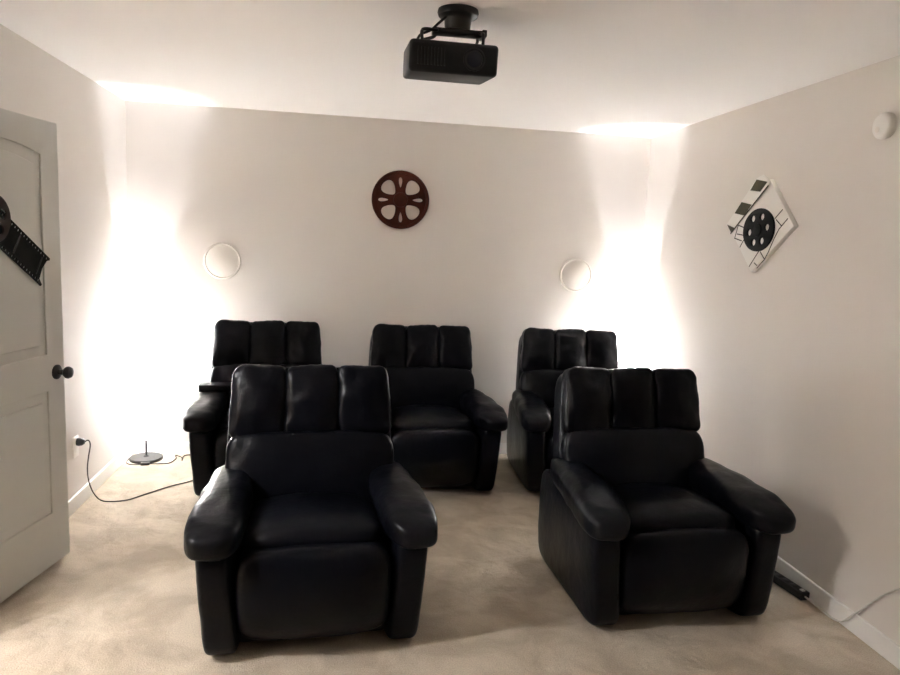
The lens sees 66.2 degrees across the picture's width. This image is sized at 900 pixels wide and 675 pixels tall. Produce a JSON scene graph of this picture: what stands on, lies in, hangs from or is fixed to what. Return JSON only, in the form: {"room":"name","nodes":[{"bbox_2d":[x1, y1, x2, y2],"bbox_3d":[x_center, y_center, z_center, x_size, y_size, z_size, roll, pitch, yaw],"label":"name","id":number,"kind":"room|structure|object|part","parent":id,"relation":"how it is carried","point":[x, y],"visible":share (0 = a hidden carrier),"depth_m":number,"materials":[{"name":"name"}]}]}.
{"room":"home theater","nodes":[
{"label":"home theater","id":0,"kind":"room"},
{"bbox_2d":[0,24,130,499],"bbox_3d":[-1.858,0.044,1.831,0.120,2.440,6.000,1,8,-8],"label":"wall","id":1,"kind":"structure","parent":0,"point":[89,118],"depth_m":4.03,"materials":[{"name":"white paint"}]},
{"bbox_2d":[0,108,73,602],"bbox_3d":[-1.810,0.100,2.828,0.110,2.027,0.814,3,8,3],"label":"door","id":2,"kind":"structure","parent":1,"relation":"in","point":[34,510],"depth_m":3.00,"materials":[{"name":"grey paint"}]},
{"bbox_2d":[0,196,49,285],"bbox_3d":[-1.796,-0.420,2.778,0.016,0.452,0.578,3,8,3],"label":"ornament","id":3,"kind":"object","parent":2,"relation":"attached to","point":[12,238],"visible":1,"depth_m":2.88,"materials":[{"name":"metal"}]},
{"bbox_3d":[-1.778,0.160,3.183,0.074,0.068,0.068,3,8,3],"label":"knob","id":4,"kind":"part","parent":2,"relation":"part of","materials":[{"name":"black paint"}]},
{"bbox_2d":[73,435,78,458],"bbox_3d":[-2.117,0.618,3.912,0.009,0.120,0.074,1,8,-8],"label":"wall outlet","id":5,"kind":"object","parent":1,"relation":"attached to","point":[75,448],"visible":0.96,"depth_m":3.90,"materials":[{"name":"white plastic"}]},
{"bbox_2d":[68,442,132,516],"bbox_3d":[-2.099,0.958,3.749,0.014,0.088,2.430,1,8,-8],"label":"baseboard","id":6,"kind":"structure","parent":1,"relation":"attached to","point":[85,492],"depth_m":4.27,"materials":[{"name":"white paint"}]},
{"bbox_2d":[125,100,650,442],"bbox_3d":[-0.397,-0.339,5.111,3.956,2.440,0.120,1,8,-8],"label":"wall","id":7,"kind":"structure","parent":0,"point":[291,192],"depth_m":4.97,"materials":[{"name":"white paint"}]},
{"bbox_2d":[203,243,240,278],"bbox_3d":[-1.596,-0.535,4.841,0.254,0.254,0.012,1,8,-8],"label":"wall speaker","id":8,"kind":"object","parent":7,"relation":"attached to","point":[221,260],"visible":1,"depth_m":4.84,"materials":[{"name":"white plastic"}]},
{"bbox_2d":[133,442,506,453],"bbox_3d":[-0.440,0.835,5.205,3.688,0.088,0.014,1,8,-8],"label":"baseboard","id":9,"kind":"structure","parent":7,"relation":"attached to","point":[138,447],"depth_m":4.96,"materials":[{"name":"white paint"}]},
{"bbox_2d":[372,170,428,228],"bbox_3d":[-0.355,-0.985,4.947,0.412,0.412,0.031,1,8,-8],"label":"reel","id":10,"kind":"object","parent":7,"relation":"attached to","point":[400,199],"visible":1,"depth_m":4.94,"materials":[{"name":"paint"}]},
{"bbox_2d":[559,258,591,291],"bbox_3d":[0.951,-0.472,5.220,0.254,0.254,0.012,1,8,-8],"label":"wall speaker","id":11,"kind":"object","parent":7,"relation":"attached to","point":[575,274],"visible":1,"depth_m":5.21,"materials":[{"name":"white plastic"}]},
{"bbox_2d":[0,0,899,137],"bbox_3d":[0.095,-1.166,1.941,3.956,0.100,6.240,1,8,-8],"label":"ceiling","id":12,"kind":"structure","parent":0,"point":[635,68],"depth_m":3.09,"materials":[{"name":"white paint"}]},
{"bbox_2d":[416,4,486,44],"bbox_3d":[0.006,-1.133,2.540,0.256,0.135,0.166,1,8,-8],"label":"mount","id":13,"kind":"object","parent":12,"relation":"attached to","point":[457,18],"visible":0.91,"depth_m":2.50,"materials":[{"name":"black paint"}]},
{"bbox_3d":[-0.070,-1.090,2.479,0.022,0.061,0.092,9,10,41],"label":"arm","id":14,"kind":"part","parent":13,"relation":"part of","materials":[{"name":"black paint"}]},
{"bbox_3d":[-0.085,-1.114,2.585,0.092,0.043,0.022,7,9,32],"label":"arm","id":15,"kind":"part","parent":13,"relation":"part of","materials":[{"name":"black paint"}]},
{"bbox_2d":[403,38,497,84],"bbox_3d":[-0.006,-1.044,2.626,0.323,0.144,0.325,1,8,-8],"label":"projector","id":16,"kind":"object","parent":13,"relation":"hanging from","point":[424,59],"visible":1,"depth_m":2.48,"materials":[{"name":"black plastic"}]},
{"bbox_2d":[417,46,446,65],"bbox_3d":[-0.064,-1.005,2.465,0.102,0.060,0.004,1,15,-8],"label":"vent","id":17,"kind":"object","parent":16,"relation":"attached to","point":[418,46],"depth_m":2.46,"materials":[{"name":"black plastic"}]},
{"bbox_3d":[0.029,-1.164,2.538,0.152,0.072,0.152,1,8,-8],"label":"ceiling plate","id":18,"kind":"part","parent":13,"relation":"part of","materials":[{"name":"black paint"}]},
{"bbox_3d":[0.116,-1.087,2.510,0.017,0.060,0.064,0,8,-17],"label":"arm","id":19,"kind":"part","parent":13,"relation":"part of","materials":[{"name":"black paint"}]},
{"bbox_2d":[0,454,899,674],"bbox_3d":[-0.019,1.348,2.285,3.956,0.100,6.240,1,8,-8],"label":"floor","id":20,"kind":"structure","parent":0,"point":[123,600],"depth_m":2.92,"materials":[{"name":"beige carpet"}]},
{"bbox_2d":[76,438,192,501],"bbox_3d":[-1.894,0.712,4.437,0.590,0.409,0.986,1,8,-8],"label":"lamp cord","id":21,"kind":"object","parent":20,"relation":"on","point":[79,441],"visible":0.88,"depth_m":4.08,"materials":[{"name":"black plastic"}]},
{"bbox_2d":[140,462,149,465],"bbox_3d":[-2.080,0.861,4.713,0.060,0.019,0.026,0,8,-18],"label":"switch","id":22,"kind":"object","parent":21,"relation":"attached to","point":[142,463],"depth_m":4.70,"materials":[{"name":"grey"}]},
{"bbox_2d":[126,292,162,463],"bbox_3d":[-2.101,0.277,4.760,0.225,1.163,0.225,-3,10,-37],"label":"floor lamp","id":23,"kind":"object","parent":20,"relation":"on","point":[144,349],"visible":1,"depth_m":4.68,"materials":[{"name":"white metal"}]},
{"bbox_2d":[182,319,321,495],"bbox_3d":[-1.194,0.426,4.506,0.953,1.017,0.914,1,8,-13],"label":"recliner","id":24,"kind":"object","parent":20,"relation":"on","point":[236,343],"visible":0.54,"depth_m":4.59,"materials":[{"name":"black leather"}]},
{"bbox_3d":[-1.554,0.683,4.473,0.170,0.483,0.819,1,8,-13],"label":"armrest","id":25,"kind":"part","parent":24,"relation":"part of","materials":[{"name":"black leather"}]},
{"bbox_2d":[198,382,231,391],"bbox_3d":[-1.524,0.322,4.491,0.200,0.046,0.110,1,8,-13],"label":"box","id":26,"kind":"object","parent":24,"relation":"on","point":[203,386],"visible":0.83,"depth_m":4.45,"materials":[{"name":"black plastic"}]},
{"bbox_2d":[218,409,228,431],"bbox_3d":[-1.189,0.564,4.469,0.572,0.282,0.585,1,8,-13],"label":"seat cushion","id":27,"kind":"object","parent":24,"relation":"on","point":[223,414],"depth_m":4.18,"materials":[{"name":"black leather"}]},
{"bbox_2d":[212,319,250,366],"bbox_3d":[-1.476,0.046,4.678,0.254,0.337,0.206,1,8,-13],"label":"cushion","id":28,"kind":"object","parent":24,"relation":"on","point":[232,338],"depth_m":4.60,"materials":[{"name":"black leather"}]},
{"bbox_2d":[210,364,299,409],"bbox_3d":[-1.239,0.354,4.684,0.761,0.359,0.247,1,8,-13],"label":"lumbar cushion","id":29,"kind":"object","parent":24,"relation":"on","point":[219,372],"depth_m":4.57,"materials":[{"name":"black leather"}]},
{"bbox_2d":[249,320,285,363],"bbox_3d":[-1.246,0.051,4.730,0.253,0.340,0.204,1,8,-13],"label":"cushion","id":30,"kind":"object","parent":24,"relation":"on","point":[267,339],"depth_m":4.66,"materials":[{"name":"black leather"}]},
{"bbox_2d":[285,321,321,364],"bbox_3d":[-1.018,0.053,4.785,0.251,0.333,0.207,1,8,-13],"label":"cushion","id":31,"kind":"object","parent":24,"relation":"on","point":[302,339],"depth_m":4.71,"materials":[{"name":"black leather"}]},
{"bbox_2d":[184,364,437,655],"bbox_3d":[-0.582,0.667,2.946,0.953,1.017,0.914,1,8,-13],"label":"recliner","id":32,"kind":"object","parent":20,"relation":"on","point":[310,525],"visible":1,"depth_m":2.70,"materials":[{"name":"black leather"}]},
{"bbox_3d":[-0.941,0.924,2.913,0.170,0.483,0.819,1,8,-13],"label":"armrest","id":33,"kind":"part","parent":32,"relation":"part of","materials":[{"name":"black leather"}]},
{"bbox_2d":[228,364,286,436],"bbox_3d":[-0.864,0.288,3.117,0.254,0.337,0.206,1,8,-13],"label":"cushion","id":34,"kind":"object","parent":32,"relation":"on","point":[258,403],"depth_m":3.04,"materials":[{"name":"black leather"}]},
{"bbox_3d":[-0.648,0.486,3.216,0.764,0.692,0.302,1,8,-13],"label":"backrest","id":35,"kind":"part","parent":32,"relation":"part of","materials":[{"name":"black leather"}]},
{"bbox_2d":[225,430,393,502],"bbox_3d":[-0.626,0.595,3.123,0.761,0.359,0.247,1,8,-13],"label":"lumbar cushion","id":36,"kind":"object","parent":32,"relation":"on","point":[276,463],"depth_m":3.04,"materials":[{"name":"black leather"}]},
{"bbox_2d":[284,364,338,431],"bbox_3d":[-0.634,0.293,3.170,0.253,0.340,0.204,1,8,-13],"label":"cushion","id":37,"kind":"object","parent":32,"relation":"on","point":[311,392],"depth_m":3.10,"materials":[{"name":"black leather"}]},
{"bbox_2d":[241,492,384,553],"bbox_3d":[-0.577,0.806,2.909,0.572,0.282,0.585,1,8,-13],"label":"seat cushion","id":38,"kind":"object","parent":32,"relation":"on","point":[272,521],"depth_m":2.70,"materials":[{"name":"black leather"}]},
{"bbox_2d":[338,365,390,433],"bbox_3d":[-0.406,0.294,3.225,0.251,0.333,0.207,1,8,-13],"label":"cushion","id":39,"kind":"object","parent":32,"relation":"on","point":[363,391],"depth_m":3.15,"materials":[{"name":"black leather"}]},
{"bbox_3d":[-0.261,0.934,3.075,0.170,0.483,0.819,1,8,-13],"label":"armrest","id":40,"kind":"part","parent":32,"relation":"part of","materials":[{"name":"black leather"}]},
{"bbox_2d":[368,323,507,490],"bbox_3d":[-0.158,0.452,4.660,0.953,1.017,0.914,1,8,-11],"label":"recliner","id":41,"kind":"object","parent":20,"relation":"on","point":[446,431],"visible":0.77,"depth_m":4.51,"materials":[{"name":"black leather"}]},
{"bbox_2d":[370,323,405,367],"bbox_3d":[-0.433,0.071,4.841,0.254,0.337,0.206,1,8,-11],"label":"cushion","id":42,"kind":"object","parent":41,"relation":"on","point":[387,341],"depth_m":4.77,"materials":[{"name":"black leather"}]},
{"bbox_3d":[-0.214,0.271,4.933,0.764,0.692,0.302,1,8,-11],"label":"backrest","id":43,"kind":"part","parent":41,"relation":"part of","materials":[{"name":"black leather"}]},
{"bbox_2d":[405,324,438,366],"bbox_3d":[-0.201,0.077,4.886,0.253,0.340,0.204,1,8,-11],"label":"cushion","id":44,"kind":"object","parent":41,"relation":"on","point":[421,341],"depth_m":4.81,"materials":[{"name":"black leather"}]},
{"bbox_2d":[385,367,474,411],"bbox_3d":[-0.196,0.380,4.839,0.761,0.359,0.247,1,8,-11],"label":"lumbar cushion","id":45,"kind":"object","parent":41,"relation":"on","point":[443,386],"depth_m":4.76,"materials":[{"name":"black leather"}]},
{"bbox_2d":[390,405,473,430],"bbox_3d":[-0.155,0.590,4.622,0.572,0.282,0.585,1,8,-11],"label":"seat cushion","id":46,"kind":"object","parent":41,"relation":"on","point":[403,417],"depth_m":4.39,"materials":[{"name":"black leather"}]},
{"bbox_2d":[438,325,471,370],"bbox_3d":[0.029,0.080,4.933,0.251,0.333,0.207,1,8,-11],"label":"cushion","id":47,"kind":"object","parent":41,"relation":"on","point":[454,342],"depth_m":4.86,"materials":[{"name":"black leather"}]},
{"bbox_3d":[0.166,0.720,4.778,0.170,0.483,0.819,1,8,-11],"label":"armrest","id":48,"kind":"part","parent":41,"relation":"part of","materials":[{"name":"black leather"}]},
{"bbox_2d":[507,327,618,490],"bbox_3d":[0.890,0.479,4.810,0.953,1.017,0.914,2,8,-6],"label":"recliner","id":49,"kind":"object","parent":20,"relation":"on","point":[544,354],"visible":0.56,"depth_m":4.92,"materials":[{"name":"black leather"}]},
{"bbox_3d":[0.524,0.730,4.819,0.170,0.483,0.819,2,8,-6],"label":"armrest","id":50,"kind":"part","parent":49,"relation":"part of","materials":[{"name":"black leather"}]},
{"bbox_2d":[520,327,555,371],"bbox_3d":[0.636,0.096,5.016,0.254,0.337,0.206,2,8,-6],"label":"cushion","id":51,"kind":"object","parent":49,"relation":"on","point":[537,345],"depth_m":4.94,"materials":[{"name":"black leather"}]},
{"bbox_2d":[518,369,564,407],"bbox_3d":[0.868,0.408,4.992,0.761,0.359,0.247,2,8,-6],"label":"lumbar cushion","id":52,"kind":"object","parent":49,"relation":"on","point":[540,382],"depth_m":4.90,"materials":[{"name":"black leather"}]},
{"bbox_2d":[545,407,553,436],"bbox_3d":[0.888,0.617,4.772,0.572,0.282,0.585,2,8,-6],"label":"seat cushion","id":53,"kind":"object","parent":49,"relation":"on","point":[549,433],"depth_m":4.52,"materials":[{"name":"black leather"}]},
{"bbox_3d":[0.860,0.298,5.088,0.764,0.692,0.302,2,8,-6],"label":"backrest","id":54,"kind":"part","parent":49,"relation":"part of","materials":[{"name":"black leather"}]},
{"bbox_2d":[554,329,586,369],"bbox_3d":[0.871,0.105,5.041,0.253,0.340,0.204,2,8,-6],"label":"cushion","id":55,"kind":"object","parent":49,"relation":"on","point":[570,345],"depth_m":4.97,"materials":[{"name":"black leather"}]},
{"bbox_2d":[586,330,618,368],"bbox_3d":[1.104,0.111,5.068,0.251,0.333,0.207,2,8,-6],"label":"cushion","id":56,"kind":"object","parent":49,"relation":"on","point":[601,345],"depth_m":4.99,"materials":[{"name":"black leather"}]},
{"bbox_2d":[613,308,643,367],"bbox_3d":[1.317,0.364,5.261,0.225,1.163,0.225,4,8,7],"label":"floor lamp","id":57,"kind":"object","parent":20,"relation":"on","point":[628,322],"visible":0.39,"depth_m":5.12,"materials":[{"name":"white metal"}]},
{"bbox_2d":[538,366,795,625],"bbox_3d":[0.950,0.694,3.260,0.953,1.017,0.914,1,8,-11],"label":"recliner","id":58,"kind":"object","parent":20,"relation":"on","point":[634,517],"visible":1,"depth_m":3.04,"materials":[{"name":"black leather"}]},
{"bbox_3d":[0.587,0.949,3.242,0.170,0.483,0.819,1,8,-11],"label":"armrest","id":59,"kind":"part","parent":58,"relation":"part of","materials":[{"name":"black leather"}]},
{"bbox_3d":[0.896,0.513,3.533,0.764,0.692,0.302,1,8,-11],"label":"backrest","id":60,"kind":"part","parent":58,"relation":"part of","materials":[{"name":"black leather"}]},
{"bbox_2d":[560,366,611,432],"bbox_3d":[0.677,0.313,3.444,0.254,0.337,0.206,1,8,-11],"label":"cushion","id":61,"kind":"object","parent":58,"relation":"on","point":[585,392],"depth_m":3.37,"materials":[{"name":"black leather"}]},
{"bbox_2d":[558,427,704,490],"bbox_3d":[0.913,0.622,3.439,0.761,0.359,0.247,1,8,-11],"label":"lumbar cushion","id":62,"kind":"object","parent":58,"relation":"on","point":[622,456],"depth_m":3.35,"materials":[{"name":"black leather"}]},
{"bbox_2d":[609,367,655,427],"bbox_3d":[0.909,0.320,3.487,0.253,0.340,0.204,1,8,-11],"label":"cushion","id":63,"kind":"object","parent":58,"relation":"on","point":[632,391],"depth_m":3.41,"materials":[{"name":"black leather"}]},
{"bbox_2d":[612,483,734,530],"bbox_3d":[0.952,0.833,3.222,0.572,0.282,0.585,1,8,-11],"label":"seat cushion","id":64,"kind":"object","parent":58,"relation":"on","point":[649,506],"depth_m":3.02,"materials":[{"name":"black leather"}]},
{"bbox_2d":[652,368,700,431],"bbox_3d":[1.139,0.323,3.532,0.251,0.333,0.207,1,8,-11],"label":"cushion","id":65,"kind":"object","parent":58,"relation":"on","point":[675,392],"depth_m":3.45,"materials":[{"name":"black leather"}]},
{"bbox_3d":[1.274,0.963,3.375,0.170,0.483,0.819,1,8,-11],"label":"armrest","id":66,"kind":"part","parent":58,"relation":"part of","materials":[{"name":"black leather"}]},
{"bbox_2d":[773,571,809,600],"bbox_3d":[1.637,1.199,3.384,0.050,0.044,0.275,0,8,-16],"label":"power strip","id":67,"kind":"object","parent":20,"relation":"on","point":[779,579],"visible":0.73,"depth_m":3.32,"materials":[{"name":"black plastic"}]},
{"bbox_2d":[637,55,899,645],"bbox_3d":[1.935,0.139,2.394,0.120,2.440,6.000,1,8,-8],"label":"wall","id":68,"kind":"structure","parent":0,"point":[794,360],"depth_m":3.38,"materials":[{"name":"white paint"}]},
{"bbox_2d":[727,175,797,271],"bbox_3d":[1.670,-0.612,3.733,0.048,0.520,0.615,1,8,-8],"label":"picture","id":69,"kind":"object","parent":68,"relation":"attached to","point":[763,220],"visible":1,"depth_m":3.70,"materials":[{"name":"white"}]},
{"bbox_2d":[775,556,899,669],"bbox_3d":[1.815,1.300,2.551,0.014,0.088,5.986,1,8,-8],"label":"baseboard","id":70,"kind":"structure","parent":68,"relation":"attached to","point":[887,648],"depth_m":3.04,"materials":[{"name":"white paint"}]},
{"bbox_2d":[805,588,899,621],"bbox_3d":[1.758,1.114,2.886,0.025,0.352,0.740,1,8,-12],"label":"cord","id":71,"kind":"object","parent":68,"relation":"attached to","point":[896,589],"visible":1,"depth_m":2.96,"materials":[{"name":"grey plastic"}]},
{"bbox_2d":[872,112,896,139],"bbox_3d":[1.807,-0.883,2.881,0.040,0.110,0.110,1,8,-8],"label":"smoke detector","id":72,"kind":"object","parent":68,"relation":"attached to","point":[884,126],"visible":1,"depth_m":2.86,"materials":[{"name":"white plastic"}]},
{"bbox_3d":[1.823,-0.882,2.883,0.008,0.104,0.104,1,8,-8],"label":"mounting plate","id":73,"kind":"part","parent":72,"relation":"part of","materials":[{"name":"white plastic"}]}
]}

